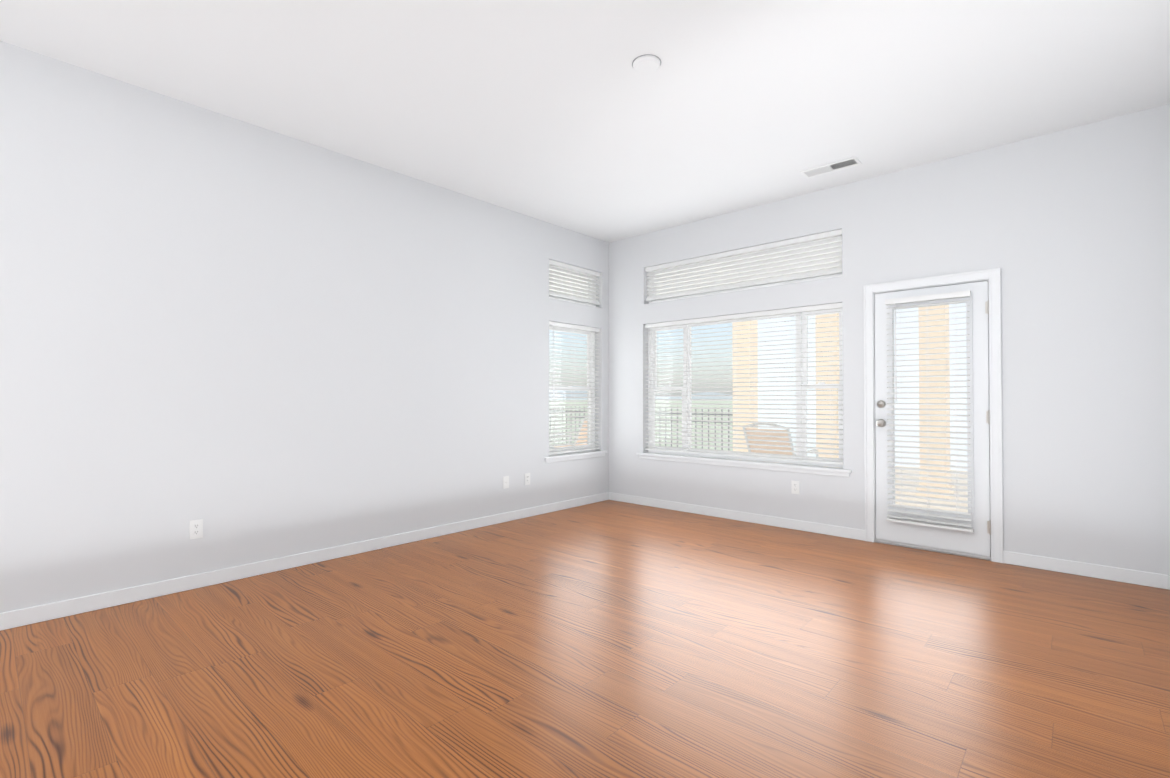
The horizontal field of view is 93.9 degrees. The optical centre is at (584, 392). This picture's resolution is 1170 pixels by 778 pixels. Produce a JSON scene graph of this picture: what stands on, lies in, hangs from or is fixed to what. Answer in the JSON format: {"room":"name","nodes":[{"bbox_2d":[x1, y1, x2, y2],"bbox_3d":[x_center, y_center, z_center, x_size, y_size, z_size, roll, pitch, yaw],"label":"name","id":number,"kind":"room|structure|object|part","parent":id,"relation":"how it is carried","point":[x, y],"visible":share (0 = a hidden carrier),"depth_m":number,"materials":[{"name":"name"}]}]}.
{"room":"empty living room","nodes":[
{"label":"empty living room","id":0,"kind":"room"},
{"bbox_2d":[0,41,608,612],"bbox_3d":[-2.558,-0.285,3.402,0.220,3.000,8.220,-1,-1,42],"label":"wall","id":1,"kind":"structure","parent":0,"point":[248,343],"depth_m":3.56,"materials":[{"name":"paint"}]},
{"bbox_2d":[189,519,202,539],"bbox_3d":[-2.408,0.849,3.384,0.009,0.115,0.070,-1,-1,42],"label":"electrical outlet","id":2,"kind":"object","parent":1,"relation":"attached to","point":[195,529],"visible":1,"depth_m":3.38,"materials":[{"name":"white plastic"}]},
{"bbox_2d":[0,492,607,630],"bbox_3d":[-2.397,1.170,3.387,0.017,0.088,8.000,-1,-1,42],"label":"baseboard","id":3,"kind":"structure","parent":1,"relation":"attached to","point":[41,613],"depth_m":3.58,"materials":[{"name":"white paint"}]},
{"bbox_2d":[503,476,508,488],"bbox_3d":[-0.751,0.861,5.213,0.016,0.115,0.070,-1,-1,42],"label":"outlet","id":4,"kind":"object","parent":1,"relation":"attached to","point":[505,481],"visible":1,"depth_m":5.21,"materials":[{"name":"white plastic"}]},
{"bbox_2d":[525,473,529,484],"bbox_3d":[-0.570,0.862,5.420,0.009,0.115,0.070,-1,-1,42],"label":"electrical outlet","id":5,"kind":"object","parent":1,"relation":"attached to","point":[527,478],"visible":1,"depth_m":5.42,"materials":[{"name":"white plastic"}]},
{"bbox_2d":[549,326,594,454],"bbox_3d":[-0.190,-0.034,6.058,0.081,1.410,0.840,-1,-1,42],"label":"window","id":6,"kind":"structure","parent":1,"relation":"in","point":[588,357],"depth_m":6.31,"materials":[{"name":"white plastic"}]},
{"bbox_2d":[549,321,599,453],"bbox_3d":[-0.157,-0.042,6.028,0.132,1.390,0.828,-1,-1,42],"label":"window blind","id":7,"kind":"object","parent":1,"relation":"in","point":[570,416],"depth_m":6.01,"materials":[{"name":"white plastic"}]},
{"bbox_2d":[553,325,554,399],"bbox_3d":[-0.327,-0.311,5.730,0.014,0.785,0.007,0,-1,-3],"label":"blind wand","id":8,"kind":"object","parent":7,"relation":"hanging from","point":[553,349],"visible":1,"depth_m":5.73,"materials":[{"name":"white plastic"}]},
{"bbox_3d":[-0.127,-0.043,6.001,0.052,1.390,0.828,-1,-1,42],"label":"left window blind rails","id":9,"kind":"part","parent":7,"relation":"part of","materials":[{"name":"white plastic"}]},
{"bbox_2d":[549,260,599,306],"bbox_3d":[-0.159,-1.179,6.053,0.151,0.410,0.855,-1,-1,42],"label":"transom window","id":10,"kind":"structure","parent":1,"relation":"in","point":[591,290],"depth_m":6.02,"materials":[{"name":"white plastic"}]},
{"bbox_2d":[544,450,607,462],"bbox_3d":[-0.116,0.701,5.981,0.132,0.062,0.980,-1,-1,42],"label":"window sill","id":11,"kind":"structure","parent":1,"relation":"attached to","point":[570,456],"depth_m":5.92,"materials":[{"name":"white paint"}]},
{"bbox_2d":[0,500,1169,777],"bbox_3d":[-0.730,1.256,1.881,4.948,0.120,8.440,-1,-1,42],"label":"floor","id":12,"kind":"structure","parent":0,"point":[608,638],"depth_m":2.39,"materials":[{"name":"brown wood"}]},
{"bbox_2d":[0,0,1169,242],"bbox_3d":[-0.730,-1.863,1.918,4.948,0.120,8.440,-1,-1,42],"label":"ceiling","id":13,"kind":"structure","parent":0,"point":[562,114],"depth_m":3.13,"materials":[{"name":"paint"}]},
{"bbox_2d":[632,54,660,73],"bbox_3d":[0.336,-1.781,2.976,0.160,0.019,0.160,-1,-1,42],"label":"smoke detector","id":14,"kind":"object","parent":13,"relation":"attached to","point":[646,63],"visible":0.98,"depth_m":2.95,"materials":[{"name":"paint"}]},
{"bbox_2d":[800,156,861,177],"bbox_3d":[1.937,-1.770,4.312,0.415,0.009,0.160,-1,-1,42],"label":"ceiling vent","id":15,"kind":"object","parent":13,"relation":"in","point":[831,167],"visible":1,"depth_m":4.30,"materials":[{"name":"white plastic"}]},
{"bbox_2d":[609,104,1169,574],"bbox_3d":[2.025,-0.267,4.949,4.948,3.000,0.220,-1,-1,42],"label":"wall","id":16,"kind":"structure","parent":0,"point":[1067,232],"depth_m":3.83,"materials":[{"name":"paint"}]},
{"bbox_2d":[608,492,864,540],"bbox_3d":[1.308,1.195,5.423,2.726,0.088,0.013,-1,-1,42],"label":"baseboard","id":17,"kind":"structure","parent":16,"relation":"attached to","point":[859,534],"depth_m":5.20,"materials":[{"name":"white paint"}]},
{"bbox_2d":[645,229,841,302],"bbox_3d":[1.488,-1.187,5.431,2.080,0.410,0.151,-1,-1,42],"label":"window blind","id":18,"kind":"object","parent":16,"relation":"attached to","point":[797,243],"visible":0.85,"depth_m":5.27,"materials":[{"name":"white plastic"}]},
{"bbox_2d":[645,303,842,464],"bbox_3d":[1.478,-0.065,5.414,2.078,1.390,0.132,-1,-1,42],"label":"window blind","id":19,"kind":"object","parent":16,"relation":"in","point":[775,441],"depth_m":5.25,"materials":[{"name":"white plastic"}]},
{"bbox_2d":[649,327,649,367],"bbox_3d":[0.713,-0.323,6.005,0.007,0.785,0.014,0,-1,-3],"label":"blind wand","id":20,"kind":"object","parent":19,"relation":"hanging from","point":[649,347],"visible":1,"depth_m":6.01,"materials":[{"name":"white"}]},
{"bbox_3d":[1.451,-0.065,5.384,2.078,1.390,0.052,-1,-1,42],"label":"main window blind rails","id":21,"kind":"part","parent":19,"relation":"part of","materials":[{"name":"white plastic"}]},
{"bbox_2d":[636,452,851,476],"bbox_3d":[1.440,0.694,5.363,2.230,0.062,0.132,-1,-1,42],"label":"window sill","id":22,"kind":"structure","parent":16,"relation":"attached to","point":[813,469],"depth_m":5.18,"materials":[{"name":"white paint"}]},
{"bbox_2d":[648,308,842,467],"bbox_3d":[1.508,-0.049,5.447,2.090,1.425,0.081,-1,-1,42],"label":"window","id":23,"kind":"structure","parent":16,"relation":"in","point":[686,333],"depth_m":5.08,"materials":[{"name":"white plastic"}]},
{"bbox_2d":[791,481,798,493],"bbox_3d":[1.889,0.855,4.905,0.070,0.115,0.008,-1,-1,42],"label":"outlet","id":24,"kind":"object","parent":16,"relation":"attached to","point":[795,487],"visible":1,"depth_m":4.90,"materials":[{"name":"white plastic"}]},
{"bbox_2d":[863,268,1002,562],"bbox_3d":[2.715,0.169,4.288,0.907,2.112,0.328,-1,-1,42],"label":"door","id":25,"kind":"structure","parent":16,"relation":"attached to","point":[975,530],"depth_m":4.17,"materials":[{"name":"white paint"}]},
{"bbox_2d":[1003,551,1169,589],"bbox_3d":[3.302,1.173,3.622,0.855,0.088,0.013,-1,-1,42],"label":"baseboard","id":26,"kind":"structure","parent":16,"relation":"attached to","point":[1137,577],"depth_m":3.60,"materials":[{"name":"white paint"}]},
{"label":"outside","id":27,"kind":"structure","parent":0,"visible":0},
{"bbox_2d":[549,400,802,464],"bbox_3d":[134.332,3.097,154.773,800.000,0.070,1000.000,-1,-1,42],"label":"fence","id":28,"kind":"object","parent":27,"point":[667,417],"depth_m":28.03,"materials":[{"name":"black metal"}]},
{"bbox_2d":[549,386,732,399],"bbox_3d":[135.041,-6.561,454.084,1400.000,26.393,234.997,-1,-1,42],"label":"mountain ridge","id":29,"kind":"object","parent":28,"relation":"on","point":[696,397],"depth_m":591.22,"materials":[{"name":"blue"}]},
{"bbox_2d":[758,303,966,470],"bbox_3d":[12.175,-3.016,8.468,17.700,8.620,7.800,-1,-1,42],"label":"neighbor house","id":30,"kind":"structure","parent":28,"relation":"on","point":[952,378],"depth_m":9.69,"materials":[{"name":"white"}]},
{"bbox_2d":[555,454,967,511],"bbox_3d":[3.803,1.307,3.176,22.500,0.150,12.000,-1,-1,42],"label":"patio","id":31,"kind":"structure","parent":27,"point":[924,500],"depth_m":6.95,"materials":[{"name":"beige concrete"}]},
{"bbox_2d":[549,417,586,447],"bbox_3d":[-0.158,0.826,8.721,0.752,0.944,0.546,0,-1,35],"label":"chair","id":32,"kind":"object","parent":31,"relation":"on","point":[579,437],"depth_m":8.51,"materials":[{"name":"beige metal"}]},
{"bbox_2d":[549,406,732,456],"bbox_3d":[-0.015,0.766,10.674,6.390,1.110,0.060,-1,-1,42],"label":"fence rail","id":33,"kind":"object","parent":31,"relation":"on","point":[708,414],"depth_m":9.32,"materials":[{"name":"grey metal"}]},
{"bbox_2d":[732,320,757,459],"bbox_3d":[2.475,-0.106,8.435,0.340,2.800,0.340,-1,-1,42],"label":"post","id":34,"kind":"object","parent":31,"relation":"on","point":[736,323],"depth_m":8.34,"materials":[{"name":"beige"}]},
{"bbox_2d":[551,241,839,300],"bbox_3d":[3.428,-1.516,5.853,12.600,0.320,2.980,-1,-1,42],"label":"soffit","id":35,"kind":"structure","parent":34,"relation":"on","point":[719,271],"depth_m":6.79,"materials":[{"name":"white"}]},
{"bbox_2d":[743,423,818,463],"bbox_3d":[2.158,0.793,5.978,0.752,0.944,0.546,1,-1,-42],"label":"outdoor chair","id":36,"kind":"object","parent":31,"relation":"on","point":[762,442],"depth_m":5.79,"materials":[{"name":"brown metal"}]},
{"bbox_2d":[815,313,839,467],"bbox_3d":[3.403,-0.116,7.597,0.340,2.800,0.340,-1,-1,42],"label":"post","id":37,"kind":"object","parent":31,"relation":"on","point":[831,315],"depth_m":7.48,"materials":[{"name":"beige"}]},
{"bbox_2d":[549,269,587,291],"bbox_3d":[-3.244,-1.523,5.343,3.380,0.320,6.720,-1,-1,42],"label":"soffit","id":38,"kind":"structure","parent":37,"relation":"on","point":[549,269],"depth_m":7.43,"materials":[{"name":"white"}]},
{"bbox_2d":[916,305,953,498],"bbox_3d":[4.326,-0.126,6.764,0.340,2.800,0.340,-1,-1,42],"label":"post","id":39,"kind":"object","parent":31,"relation":"on","point":[941,339],"depth_m":6.65,"materials":[{"name":"beige"}]}
]}

